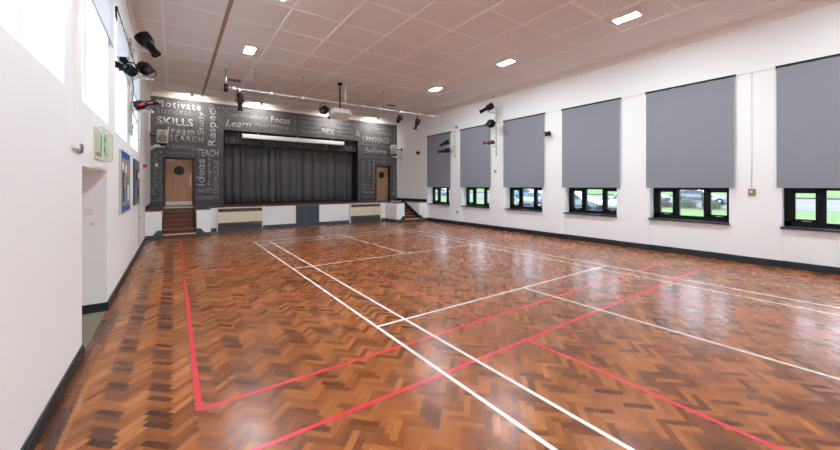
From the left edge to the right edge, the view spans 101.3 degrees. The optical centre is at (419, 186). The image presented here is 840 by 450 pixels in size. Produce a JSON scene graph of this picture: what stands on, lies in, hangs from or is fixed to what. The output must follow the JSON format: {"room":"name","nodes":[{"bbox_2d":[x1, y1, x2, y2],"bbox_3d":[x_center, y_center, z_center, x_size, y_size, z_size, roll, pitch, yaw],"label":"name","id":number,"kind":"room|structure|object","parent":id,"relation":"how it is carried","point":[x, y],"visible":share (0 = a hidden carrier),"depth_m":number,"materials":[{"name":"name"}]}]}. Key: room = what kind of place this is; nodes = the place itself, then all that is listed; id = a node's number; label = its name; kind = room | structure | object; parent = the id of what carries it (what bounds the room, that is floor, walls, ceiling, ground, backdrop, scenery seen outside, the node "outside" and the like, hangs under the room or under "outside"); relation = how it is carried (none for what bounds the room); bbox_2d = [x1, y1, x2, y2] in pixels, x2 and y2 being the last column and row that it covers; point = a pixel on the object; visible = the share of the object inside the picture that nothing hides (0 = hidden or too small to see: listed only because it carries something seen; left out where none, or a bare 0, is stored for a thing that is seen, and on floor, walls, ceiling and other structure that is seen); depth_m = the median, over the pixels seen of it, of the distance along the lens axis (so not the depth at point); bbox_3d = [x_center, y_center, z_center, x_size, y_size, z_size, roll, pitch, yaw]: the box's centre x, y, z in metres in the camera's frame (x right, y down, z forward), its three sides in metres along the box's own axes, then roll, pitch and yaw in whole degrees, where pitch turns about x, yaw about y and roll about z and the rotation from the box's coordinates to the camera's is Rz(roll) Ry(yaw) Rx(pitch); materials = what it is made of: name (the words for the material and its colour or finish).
{"room":"community hall","nodes":[
{"label":"community hall","id":0,"kind":"room"},
{"bbox_2d":[0,0,149,449],"bbox_3d":[-4.867,-1.115,4.513,1.135,5.870,25.400,0,0,-35],"label":"wall","id":1,"kind":"structure","parent":0,"point":[53,263],"depth_m":3.00,"materials":[{"name":"white paint"}]},
{"bbox_2d":[10,0,20,43],"bbox_3d":[-2.921,-1.938,2.210,0.050,2.025,1.790,0,0,-35],"label":"window","id":2,"kind":"structure","parent":1,"relation":"in","point":[15,5],"depth_m":2.90,"materials":[{"name":"white glass"}]},
{"bbox_2d":[77,143,83,152],"bbox_3d":[-3.513,-0.398,3.562,0.033,0.095,0.160,0,0,-35],"label":"wall sensor","id":3,"kind":"object","parent":1,"relation":"attached to","point":[81,150],"visible":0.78,"depth_m":3.54,"materials":[{"name":"grey plastic"}]},
{"bbox_2d":[20,237,145,449],"bbox_3d":[-3.577,1.758,2.823,0.972,0.125,21.150,0,0,-35],"label":"baseboard","id":4,"kind":"structure","parent":1,"relation":"attached to","point":[36,433],"depth_m":3.08,"materials":[{"name":"black"}]},
{"bbox_2d":[82,0,83,101],"bbox_3d":[-4.384,-1.938,4.262,0.050,2.025,1.790,0,0,-35],"label":"window","id":5,"kind":"structure","parent":1,"relation":"in","point":[82,0],"depth_m":4.97,"materials":[{"name":"white"}]},
{"bbox_2d":[85,208,93,214],"bbox_3d":[-4.747,0.355,4.944,0.090,0.090,0.018,0,0,-35],"label":"light switch","id":6,"kind":"object","parent":1,"relation":"attached to","point":[88,211],"visible":1,"depth_m":4.94,"materials":[{"name":"white plastic"}]},
{"bbox_2d":[91,0,113,47],"bbox_3d":[-4.213,-2.587,4.519,0.078,0.847,2.078,0,0,-35],"label":"roller blind","id":7,"kind":"object","parent":1,"relation":"attached to","point":[104,8],"visible":1,"depth_m":4.83,"materials":[{"name":"fabric"}]},
{"bbox_2d":[93,126,112,161],"bbox_3d":[-4.213,-0.547,4.592,0.092,0.387,0.842,0,0,-35],"label":"exit sign","id":8,"kind":"object","parent":1,"relation":"attached to","point":[100,142],"visible":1,"depth_m":4.30,"materials":[{"name":"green plastic"}]},
{"bbox_2d":[115,6,130,85],"bbox_3d":[-5.682,-2.587,6.579,0.078,0.847,2.078,0,0,-35],"label":"roller blind","id":9,"kind":"object","parent":1,"relation":"attached to","point":[123,47],"visible":0.82,"depth_m":6.22,"materials":[{"name":"fabric"}]},
{"bbox_2d":[119,149,129,213],"bbox_3d":[-5.806,-0.095,6.779,0.034,1.154,1.564,0,0,-35],"label":"notice board","id":10,"kind":"object","parent":1,"relation":"attached to","point":[124,158],"visible":1,"depth_m":6.61,"materials":[{"name":"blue fabric"}]},
{"bbox_2d":[132,54,139,100],"bbox_3d":[-7.072,-2.587,8.529,0.078,0.847,1.868,0,0,-35],"label":"roller blind","id":11,"kind":"object","parent":1,"relation":"attached to","point":[136,82],"visible":0.45,"depth_m":8.64,"materials":[{"name":"fabric"}]},
{"bbox_2d":[133,159,139,204],"bbox_3d":[-7.292,-0.115,8.863,0.034,1.114,1.524,0,0,-35],"label":"notice board","id":12,"kind":"object","parent":1,"relation":"attached to","point":[135,162],"visible":0.93,"depth_m":8.51,"materials":[{"name":"fabric"}]},
{"bbox_2d":[115,31,160,134],"bbox_3d":[-5.629,-2.283,6.884,2.083,2.306,1.158,0,0,38],"label":"lamp","id":13,"kind":"object","parent":1,"relation":"attached to","point":[143,38],"depth_m":7.52,"materials":[{"name":"black metal"}]},
{"bbox_2d":[131,77,136,136],"bbox_3d":[-5.919,-1.707,7.114,0.108,1.158,1.764,0,0,-38],"label":"cable","id":14,"kind":"object","parent":13,"relation":"hanging from","point":[132,77],"visible":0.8,"depth_m":7.11,"materials":[{"name":"black paint"}]},
{"bbox_2d":[138,49,140,245],"bbox_3d":[-7.724,-1.080,9.476,0.045,5.400,0.060,0,0,-35],"label":"conduit","id":15,"kind":"object","parent":1,"relation":"attached to","point":[139,140],"visible":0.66,"depth_m":9.47,"materials":[{"name":"white"}]},
{"bbox_2d":[126,0,154,94],"bbox_3d":[-4.020,-3.868,4.380,0.160,0.165,24.200,0,0,-35],"label":"crown molding","id":16,"kind":"structure","parent":1,"relation":"attached to","point":[132,5],"depth_m":8.29,"materials":[{"name":"white paint"}]},
{"bbox_2d":[149,144,163,149],"bbox_3d":[-10.599,-1.565,13.874,0.470,0.250,0.280,0,0,-35],"label":"shelf","id":17,"kind":"object","parent":1,"relation":"attached to","point":[155,145],"visible":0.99,"depth_m":13.79,"materials":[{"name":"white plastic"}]},
{"bbox_2d":[149,129,167,145],"bbox_3d":[-10.578,-2.001,13.943,0.625,0.633,0.447,0,0,-35],"label":"wall speaker","id":18,"kind":"object","parent":1,"relation":"attached to","point":[161,135],"visible":0.99,"depth_m":13.87,"materials":[{"name":"beige plastic"}]},
{"bbox_2d":[150,95,396,206],"bbox_3d":[-6.605,-1.065,18.125,11.910,5.770,1.215,0,0,-35],"label":"wall","id":19,"kind":"structure","parent":0,"point":[195,129],"depth_m":15.69,"materials":[{"name":"grey paint"}]},
{"bbox_2d":[164,157,193,205],"bbox_3d":[-10.388,-0.215,14.853,1.070,2.070,0.272,0,0,-35],"label":"door","id":20,"kind":"structure","parent":19,"relation":"in","point":[178,172],"depth_m":14.90,"materials":[{"name":"brown wood"}]},
{"bbox_2d":[224,144,296,202],"bbox_3d":[-7.889,-0.885,17.162,3.405,3.350,0.279,0,0,-35],"label":"stage curtain","id":21,"kind":"object","parent":19,"relation":"hanging from","point":[252,174],"visible":0.78,"depth_m":17.08,"materials":[{"name":"grey fabric"}]},
{"bbox_2d":[151,88,396,124],"bbox_3d":[-6.081,-3.859,17.390,11.910,0.182,0.620,0,0,-35],"label":"crown molding","id":22,"kind":"structure","parent":19,"relation":"attached to","point":[163,93],"depth_m":16.27,"materials":[{"name":"white paint"}]},
{"bbox_2d":[224,131,355,151],"bbox_3d":[-6.376,-2.285,17.822,6.641,0.611,0.121,0,0,-35],"label":"curtain valance","id":23,"kind":"object","parent":19,"relation":"attached to","point":[230,137],"visible":0.8,"depth_m":17.47,"materials":[{"name":"grey fabric"}]},
{"bbox_2d":[242,133,343,145],"bbox_3d":[-6.320,-2.441,17.717,5.080,0.312,0.140,0,0,-35],"label":"projector screen","id":24,"kind":"object","parent":19,"relation":"attached to","point":[246,136],"visible":1,"depth_m":17.49,"materials":[{"name":"white plastic"}]},
{"bbox_2d":[296,148,351,201],"bbox_3d":[-5.277,-0.885,19.116,3.361,3.351,0.280,0,0,-35],"label":"stage curtain","id":25,"kind":"object","parent":19,"relation":"hanging from","point":[322,175],"visible":0.83,"depth_m":19.09,"materials":[{"name":"grey fabric"}]},
{"bbox_2d":[376,165,389,200],"bbox_3d":[-2.274,-0.215,20.638,0.980,2.070,0.272,0,0,-35],"label":"door","id":26,"kind":"structure","parent":19,"relation":"in","point":[382,172],"depth_m":20.74,"materials":[{"name":"brown wood"}]},
{"bbox_2d":[35,220,839,449],"bbox_3d":[0.110,1.879,8.062,13.060,0.122,25.400,0,0,-35],"label":"floor","id":27,"kind":"structure","parent":0,"point":[377,335],"depth_m":3.92,"materials":[{"name":"brown wood"}]},
{"bbox_2d":[163,207,195,238],"bbox_3d":[-9.080,1.319,12.993,0.978,1.003,1.858,0,0,-35],"label":"steps","id":28,"kind":"structure","parent":27,"relation":"on","point":[178,222],"depth_m":12.93,"materials":[{"name":"brown wood"}]},
{"bbox_2d":[217,207,262,231],"bbox_3d":[-7.504,1.345,14.400,1.700,0.950,0.135,0,0,-35],"label":"heater","id":29,"kind":"object","parent":27,"relation":"on","point":[240,218],"visible":1,"depth_m":14.33,"materials":[{"name":"beige metal"}]},
{"bbox_2d":[218,208,261,211],"bbox_3d":[-7.508,0.965,14.405,1.650,0.140,0.122,0,0,-35],"label":"grille","id":30,"kind":"object","parent":29,"relation":"attached to","point":[219,209],"depth_m":14.35,"materials":[{"name":"black"}]},
{"bbox_2d":[218,221,261,225],"bbox_3d":[-7.508,1.538,14.405,1.650,0.125,0.122,0,0,-35],"label":"grille","id":31,"kind":"object","parent":29,"relation":"attached to","point":[220,223],"depth_m":14.34,"materials":[{"name":"beige"}]},
{"bbox_2d":[145,198,426,239],"bbox_3d":[-5.689,1.250,16.841,11.910,1.140,4.170,0,0,-35],"label":"stage","id":32,"kind":"object","parent":27,"relation":"on","point":[275,214],"visible":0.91,"depth_m":15.86,"materials":[{"name":"white paint"}]},
{"bbox_2d":[349,203,380,222],"bbox_3d":[-2.806,1.345,17.750,1.720,0.950,0.135,0,0,-35],"label":"heater","id":33,"kind":"object","parent":27,"relation":"on","point":[368,212],"visible":0.98,"depth_m":17.67,"materials":[{"name":"beige metal"}]},
{"bbox_2d":[351,204,379,206],"bbox_3d":[-2.810,0.965,17.755,1.670,0.140,0.122,0,0,-35],"label":"grille","id":34,"kind":"object","parent":33,"relation":"attached to","point":[352,205],"depth_m":17.69,"materials":[{"name":"black"}]},
{"bbox_2d":[351,215,379,218],"bbox_3d":[-2.810,1.538,17.755,1.670,0.125,0.122,0,0,-35],"label":"grille","id":35,"kind":"object","parent":33,"relation":"attached to","point":[352,216],"depth_m":17.70,"materials":[{"name":"black metal"}]},
{"bbox_2d":[391,201,418,221],"bbox_3d":[-0.938,1.319,18.799,0.898,1.003,1.858,0,0,-35],"label":"steps","id":36,"kind":"structure","parent":27,"relation":"on","point":[409,216],"depth_m":18.40,"materials":[{"name":"brown wood"}]},
{"bbox_2d":[137,0,807,120],"bbox_3d":[0.415,-3.991,8.279,12.510,0.118,25.800,0,0,-35],"label":"ceiling","id":37,"kind":"structure","parent":0,"point":[402,49],"depth_m":9.30,"materials":[{"name":"white"}]},
{"bbox_2d":[227,78,241,82],"bbox_3d":[-6.836,-3.916,12.688,0.480,0.030,0.360,0,0,-35],"label":"ceiling vent","id":38,"kind":"object","parent":37,"relation":"in","point":[228,79],"visible":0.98,"depth_m":12.66,"materials":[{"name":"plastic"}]},
{"bbox_2d":[243,45,255,53],"bbox_3d":[-4.874,-3.920,9.850,0.260,0.056,0.540,0,0,-35],"label":"ceiling light","id":39,"kind":"object","parent":37,"relation":"attached to","point":[249,49],"visible":1,"depth_m":9.77,"materials":[{"name":"white plastic"}]},
{"bbox_2d":[244,47,254,53],"bbox_3d":[-4.874,-3.905,9.850,0.234,0.027,0.506,0,0,-35],"label":"diffuser","id":40,"kind":"object","parent":39,"relation":"attached to","point":[250,50],"depth_m":9.84,"materials":[{"name":"white plastic"}]},
{"bbox_2d":[224,62,441,117],"bbox_3d":[-2.608,-3.486,13.493,8.880,0.923,0.119,0,0,-35],"label":"bar","id":41,"kind":"object","parent":37,"relation":"hanging from","point":[226,87],"visible":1,"depth_m":12.21,"materials":[{"name":"white metal"}]},
{"bbox_2d":[235,89,244,110],"bbox_3d":[-5.848,-2.821,11.181,0.278,0.705,0.192,0,0,-35],"label":"lamp","id":42,"kind":"object","parent":41,"relation":"hanging from","point":[240,97],"visible":1,"depth_m":11.14,"materials":[{"name":"black metal"}]},
{"bbox_2d":[318,101,329,113],"bbox_3d":[-3.562,-2.929,12.778,0.397,0.536,0.406,0,0,-35],"label":"lamp","id":43,"kind":"object","parent":41,"relation":"hanging from","point":[324,109],"visible":1,"depth_m":12.74,"materials":[{"name":"black metal"}]},
{"bbox_2d":[396,111,402,122],"bbox_3d":[-0.880,-2.979,14.736,0.317,0.486,0.365,0,0,2],"label":"lamp","id":44,"kind":"object","parent":41,"relation":"hanging from","point":[399,118],"visible":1,"depth_m":14.65,"materials":[{"name":"black metal"}]},
{"bbox_2d":[413,114,420,129],"bbox_3d":[-0.122,-2.872,15.261,0.311,0.717,0.299,0,0,34],"label":"lamp","id":45,"kind":"object","parent":41,"relation":"hanging from","point":[417,121],"visible":1,"depth_m":15.19,"materials":[{"name":"black metal"}]},
{"bbox_2d":[328,82,350,120],"bbox_3d":[-3.060,-3.257,13.114,0.843,1.382,0.595,0,0,-35],"label":"projector","id":46,"kind":"object","parent":37,"relation":"hanging from","point":[339,113],"visible":1,"depth_m":13.04,"materials":[{"name":"white plastic"}]},
{"bbox_2d":[429,86,441,90],"bbox_3d":[0.622,-3.920,13.769,0.260,0.056,0.540,0,0,-35],"label":"ceiling light","id":47,"kind":"object","parent":37,"relation":"attached to","point":[435,88],"visible":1,"depth_m":13.66,"materials":[{"name":"white plastic"}]},
{"bbox_2d":[497,58,515,65],"bbox_3d":[2.712,-3.920,10.838,0.260,0.056,0.540,0,0,-35],"label":"ceiling light","id":48,"kind":"object","parent":37,"relation":"attached to","point":[509,60],"visible":1,"depth_m":10.79,"materials":[{"name":"white plastic"}]},
{"bbox_2d":[612,9,641,23],"bbox_3d":[4.773,-3.920,7.947,0.260,0.056,0.540,0,0,-35],"label":"ceiling light","id":49,"kind":"object","parent":37,"relation":"attached to","point":[635,13],"visible":1,"depth_m":7.89,"materials":[{"name":"white plastic"}]},
{"bbox_2d":[614,12,639,23],"bbox_3d":[4.773,-3.905,7.947,0.234,0.027,0.506,0,0,-35],"label":"diffuser","id":50,"kind":"object","parent":49,"relation":"attached to","point":[629,15],"depth_m":7.92,"materials":[{"name":"white plastic"}]},
{"bbox_2d":[397,2,839,266],"bbox_3d":[5.435,-1.115,11.859,0.420,5.870,25.400,0,0,-35],"label":"wall","id":51,"kind":"structure","parent":0,"point":[754,230],"depth_m":9.85,"materials":[{"name":"white paint"}]},
{"bbox_2d":[390,145,401,155],"bbox_3d":[-1.428,-2.162,20.475,0.439,0.633,0.764,0,0,38],"label":"wall speaker","id":52,"kind":"object","parent":51,"relation":"attached to","point":[394,149],"visible":1,"depth_m":20.21,"materials":[{"name":"beige plastic"}]},
{"bbox_2d":[427,187,449,205],"bbox_3d":[1.098,-0.873,17.833,0.405,3.615,1.835,0,0,-35],"label":"window","id":53,"kind":"structure","parent":51,"relation":"in","point":[435,202],"depth_m":18.15,"materials":[{"name":"black"}]},
{"bbox_2d":[438,130,455,157],"bbox_3d":[1.320,-2.055,16.482,0.899,1.350,0.618,0,0,2],"label":"lamp","id":54,"kind":"object","parent":51,"relation":"attached to","point":[447,150],"depth_m":16.37,"materials":[{"name":"black metal"}]},
{"bbox_2d":[462,187,489,207],"bbox_3d":[2.631,-0.873,15.684,0.405,3.615,1.835,0,0,-35],"label":"window","id":55,"kind":"structure","parent":51,"relation":"in","point":[468,203],"depth_m":15.98,"materials":[{"name":"black"}]},
{"bbox_2d":[479,102,497,155],"bbox_3d":[2.895,-2.388,14.239,0.854,2.215,0.744,0,0,-6],"label":"lamp","id":56,"kind":"object","parent":51,"relation":"attached to","point":[490,106],"depth_m":14.24,"materials":[{"name":"black metal"}]},
{"bbox_2d":[504,187,541,211],"bbox_3d":[4.164,-0.873,13.534,0.405,3.615,1.835,0,0,-35],"label":"window","id":57,"kind":"structure","parent":51,"relation":"in","point":[537,208],"depth_m":13.83,"materials":[{"name":"black"}]},
{"bbox_2d":[544,131,551,135],"bbox_3d":[4.618,-1.908,12.432,0.289,0.165,0.228,0,0,10],"label":"security camera","id":58,"kind":"object","parent":51,"relation":"attached to","point":[548,133],"visible":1,"depth_m":12.34,"materials":[{"name":"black plastic"}]},
{"bbox_2d":[563,187,616,216],"bbox_3d":[5.696,-0.873,11.385,0.405,3.615,1.835,0,0,-35],"label":"window","id":59,"kind":"structure","parent":51,"relation":"in","point":[584,210],"depth_m":11.65,"materials":[{"name":"black"}]},
{"bbox_2d":[397,0,839,124],"bbox_3d":[5.547,-3.868,11.202,0.160,0.165,24.200,0,0,-35],"label":"crown molding","id":60,"kind":"structure","parent":51,"relation":"attached to","point":[808,5],"depth_m":9.52,"materials":[{"name":"white paint"}]},
{"bbox_2d":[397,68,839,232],"bbox_3d":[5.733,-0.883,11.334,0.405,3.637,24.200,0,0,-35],"label":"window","id":61,"kind":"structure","parent":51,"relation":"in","point":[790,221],"depth_m":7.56,"materials":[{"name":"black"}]},
{"bbox_2d":[427,131,450,186],"bbox_3d":[0.958,-1.222,17.743,0.081,3.015,1.957,0,0,-35],"label":"roller blind","id":62,"kind":"object","parent":61,"relation":"attached to","point":[438,164],"visible":1,"depth_m":17.70,"materials":[{"name":"grey fabric"}]},
{"bbox_2d":[460,124,490,192],"bbox_3d":[2.490,-1.222,15.593,0.081,3.015,1.957,0,0,-35],"label":"roller blind","id":63,"kind":"object","parent":61,"relation":"attached to","point":[475,157],"visible":0.88,"depth_m":15.53,"materials":[{"name":"grey fabric"}]},
{"bbox_2d":[503,112,544,186],"bbox_3d":[4.023,-1.222,13.444,0.081,3.015,1.957,0,0,-35],"label":"roller blind","id":64,"kind":"object","parent":61,"relation":"attached to","point":[523,137],"visible":1,"depth_m":13.35,"materials":[{"name":"grey fabric"}]},
{"bbox_2d":[561,97,620,187],"bbox_3d":[5.556,-1.222,11.294,0.081,3.015,1.957,0,0,-35],"label":"roller blind","id":65,"kind":"object","parent":61,"relation":"attached to","point":[590,132],"visible":1,"depth_m":11.15,"materials":[{"name":"grey fabric"}]},
{"bbox_2d":[645,74,735,197],"bbox_3d":[7.088,-1.222,9.145,0.081,3.015,1.957,0,0,-35],"label":"roller blind","id":66,"kind":"object","parent":61,"relation":"attached to","point":[690,127],"visible":1,"depth_m":9.04,"materials":[{"name":"grey fabric"}]},
{"bbox_2d":[775,53,839,187],"bbox_3d":[8.621,-1.222,6.995,0.081,3.015,1.957,0,0,-35],"label":"roller blind","id":67,"kind":"object","parent":61,"relation":"attached to","point":[808,91],"visible":1,"depth_m":7.36,"materials":[{"name":"grey fabric"}]},
{"bbox_2d":[426,217,839,274],"bbox_3d":[6.501,1.740,10.009,0.052,0.160,21.150,0,0,-35],"label":"baseboard","id":68,"kind":"structure","parent":51,"relation":"attached to","point":[722,256],"depth_m":9.34,"materials":[{"name":"black"}]},
{"bbox_2d":[648,188,729,224],"bbox_3d":[7.229,-0.873,9.235,0.405,3.615,1.835,0,0,-35],"label":"window","id":69,"kind":"structure","parent":51,"relation":"in","point":[708,217],"depth_m":9.29,"materials":[{"name":"black"}]},
{"bbox_2d":[748,73,754,194],"bbox_3d":[7.813,-1.240,8.113,0.056,2.880,0.120,0,0,-35],"label":"conduit","id":70,"kind":"object","parent":51,"relation":"attached to","point":[751,191],"visible":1,"depth_m":8.12,"materials":[{"name":"plastic"}]},
{"label":"outside","id":71,"kind":"structure","parent":0,"visible":0},
{"bbox_2d":[436,197,839,223],"bbox_3d":[49.516,2.030,78.292,148.460,0.380,250.000,0,0,-35],"label":"lawn","id":72,"kind":"structure","parent":71,"point":[832,217],"depth_m":23.64,"materials":[{"name":"green plant"}]},
{"bbox_2d":[470,192,839,199],"bbox_3d":[40.909,1.725,72.156,0.400,0.250,210.000,0,0,-35],"label":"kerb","id":73,"kind":"object","parent":72,"relation":"on","point":[470,192],"visible":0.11,"depth_m":50.95,"materials":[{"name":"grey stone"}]},
{"bbox_2d":[661,207,726,209],"bbox_3d":[23.716,1.825,29.437,3.800,0.030,6.400,0,0,-35],"label":"flower bed","id":74,"kind":"object","parent":72,"relation":"on","point":[701,208],"visible":0.21,"depth_m":28.59,"materials":[{"name":"green plant"}]},
{"bbox_2d":[661,200,672,206],"bbox_3d":[22.205,1.548,31.190,1.248,0.702,1.232,0,0,-35],"label":"shrub","id":75,"kind":"object","parent":74,"relation":"on","point":[665,203],"visible":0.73,"depth_m":30.89,"materials":[{"name":"green plant"}]},
{"bbox_2d":[680,196,698,207],"bbox_3d":[23.273,1.371,30.060,1.604,1.087,1.655,0,0,-35],"label":"shrub","id":76,"kind":"object","parent":74,"relation":"on","point":[687,202],"visible":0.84,"depth_m":29.63,"materials":[{"name":"green plant"}]},
{"bbox_2d":[701,200,722,208],"bbox_3d":[24.201,1.463,28.561,1.432,0.857,1.436,0,0,-35],"label":"shrub","id":77,"kind":"object","parent":74,"relation":"on","point":[715,205],"visible":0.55,"depth_m":28.14,"materials":[{"name":"green plant"}]},
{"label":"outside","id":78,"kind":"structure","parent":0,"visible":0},
{"bbox_2d":[436,193,839,212],"bbox_3d":[18.966,1.833,56.510,53.500,0.034,210.000,0,0,-35],"label":"car park","id":79,"kind":"structure","parent":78,"point":[801,204],"depth_m":37.30,"materials":[{"name":"grey asphalt"}]},
{"bbox_2d":[436,188,449,195],"bbox_3d":[5.141,1.085,71.195,2.102,1.469,4.199,0,0,-35],"label":"car","id":80,"kind":"object","parent":79,"relation":"on","point":[443,190],"visible":0.53,"depth_m":70.52,"materials":[{"name":"grey metal"}]},
{"bbox_2d":[515,189,533,197],"bbox_3d":[16.702,1.085,52.425,2.127,1.469,4.249,0,0,-35],"label":"car","id":81,"kind":"object","parent":79,"relation":"on","point":[526,191],"visible":0.23,"depth_m":52.22,"materials":[{"name":"blue"}]},
{"bbox_2d":[517,191,541,206],"bbox_3d":[9.867,1.085,29.017,4.160,1.469,2.100,0,0,-43],"label":"car","id":82,"kind":"object","parent":79,"relation":"on","point":[529,197],"visible":0.3,"depth_m":27.78,"materials":[{"name":"silver metal"}]},
{"bbox_2d":[575,191,601,210],"bbox_3d":[11.366,1.085,25.160,2.102,1.469,4.234,0,0,-35],"label":"car","id":83,"kind":"object","parent":79,"relation":"on","point":[593,204],"visible":0.21,"depth_m":23.88,"materials":[{"name":"silver metal"}]},
{"bbox_2d":[608,193,616,208],"bbox_3d":[13.802,1.085,22.828,4.263,1.469,2.162,0,0,-35],"label":"car","id":84,"kind":"object","parent":79,"relation":"on","point":[612,203],"visible":0.05,"depth_m":21.94,"materials":[{"name":"grey metal"}]},
{"bbox_2d":[661,194,670,200],"bbox_3d":[27.245,1.085,41.018,2.100,1.469,4.160,0,0,-25],"label":"car","id":85,"kind":"object","parent":79,"relation":"on","point":[663,197],"visible":0.16,"depth_m":39.15,"materials":[{"name":"grey metal"}]},
{"bbox_2d":[680,190,719,200],"bbox_3d":[32.984,1.085,40.693,2.102,1.469,4.199,0,0,-35],"label":"car","id":86,"kind":"object","parent":79,"relation":"on","point":[694,194],"visible":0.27,"depth_m":40.52,"materials":[{"name":"silver metal"}]},
{"bbox_2d":[712,194,726,203],"bbox_3d":[31.913,1.085,34.443,2.102,1.469,4.199,0,0,-35],"label":"car","id":87,"kind":"object","parent":79,"relation":"on","point":[722,199],"visible":0.3,"depth_m":34.88,"materials":[{"name":"grey metal"}]},
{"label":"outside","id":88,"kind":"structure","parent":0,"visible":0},
{"bbox_2d":[436,189,839,197],"bbox_3d":[71.443,-1.380,93.927,74.600,6.600,250.000,0,0,-35],"label":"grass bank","id":89,"kind":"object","parent":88,"point":[830,194],"depth_m":65.25,"materials":[{"name":"green plant"}]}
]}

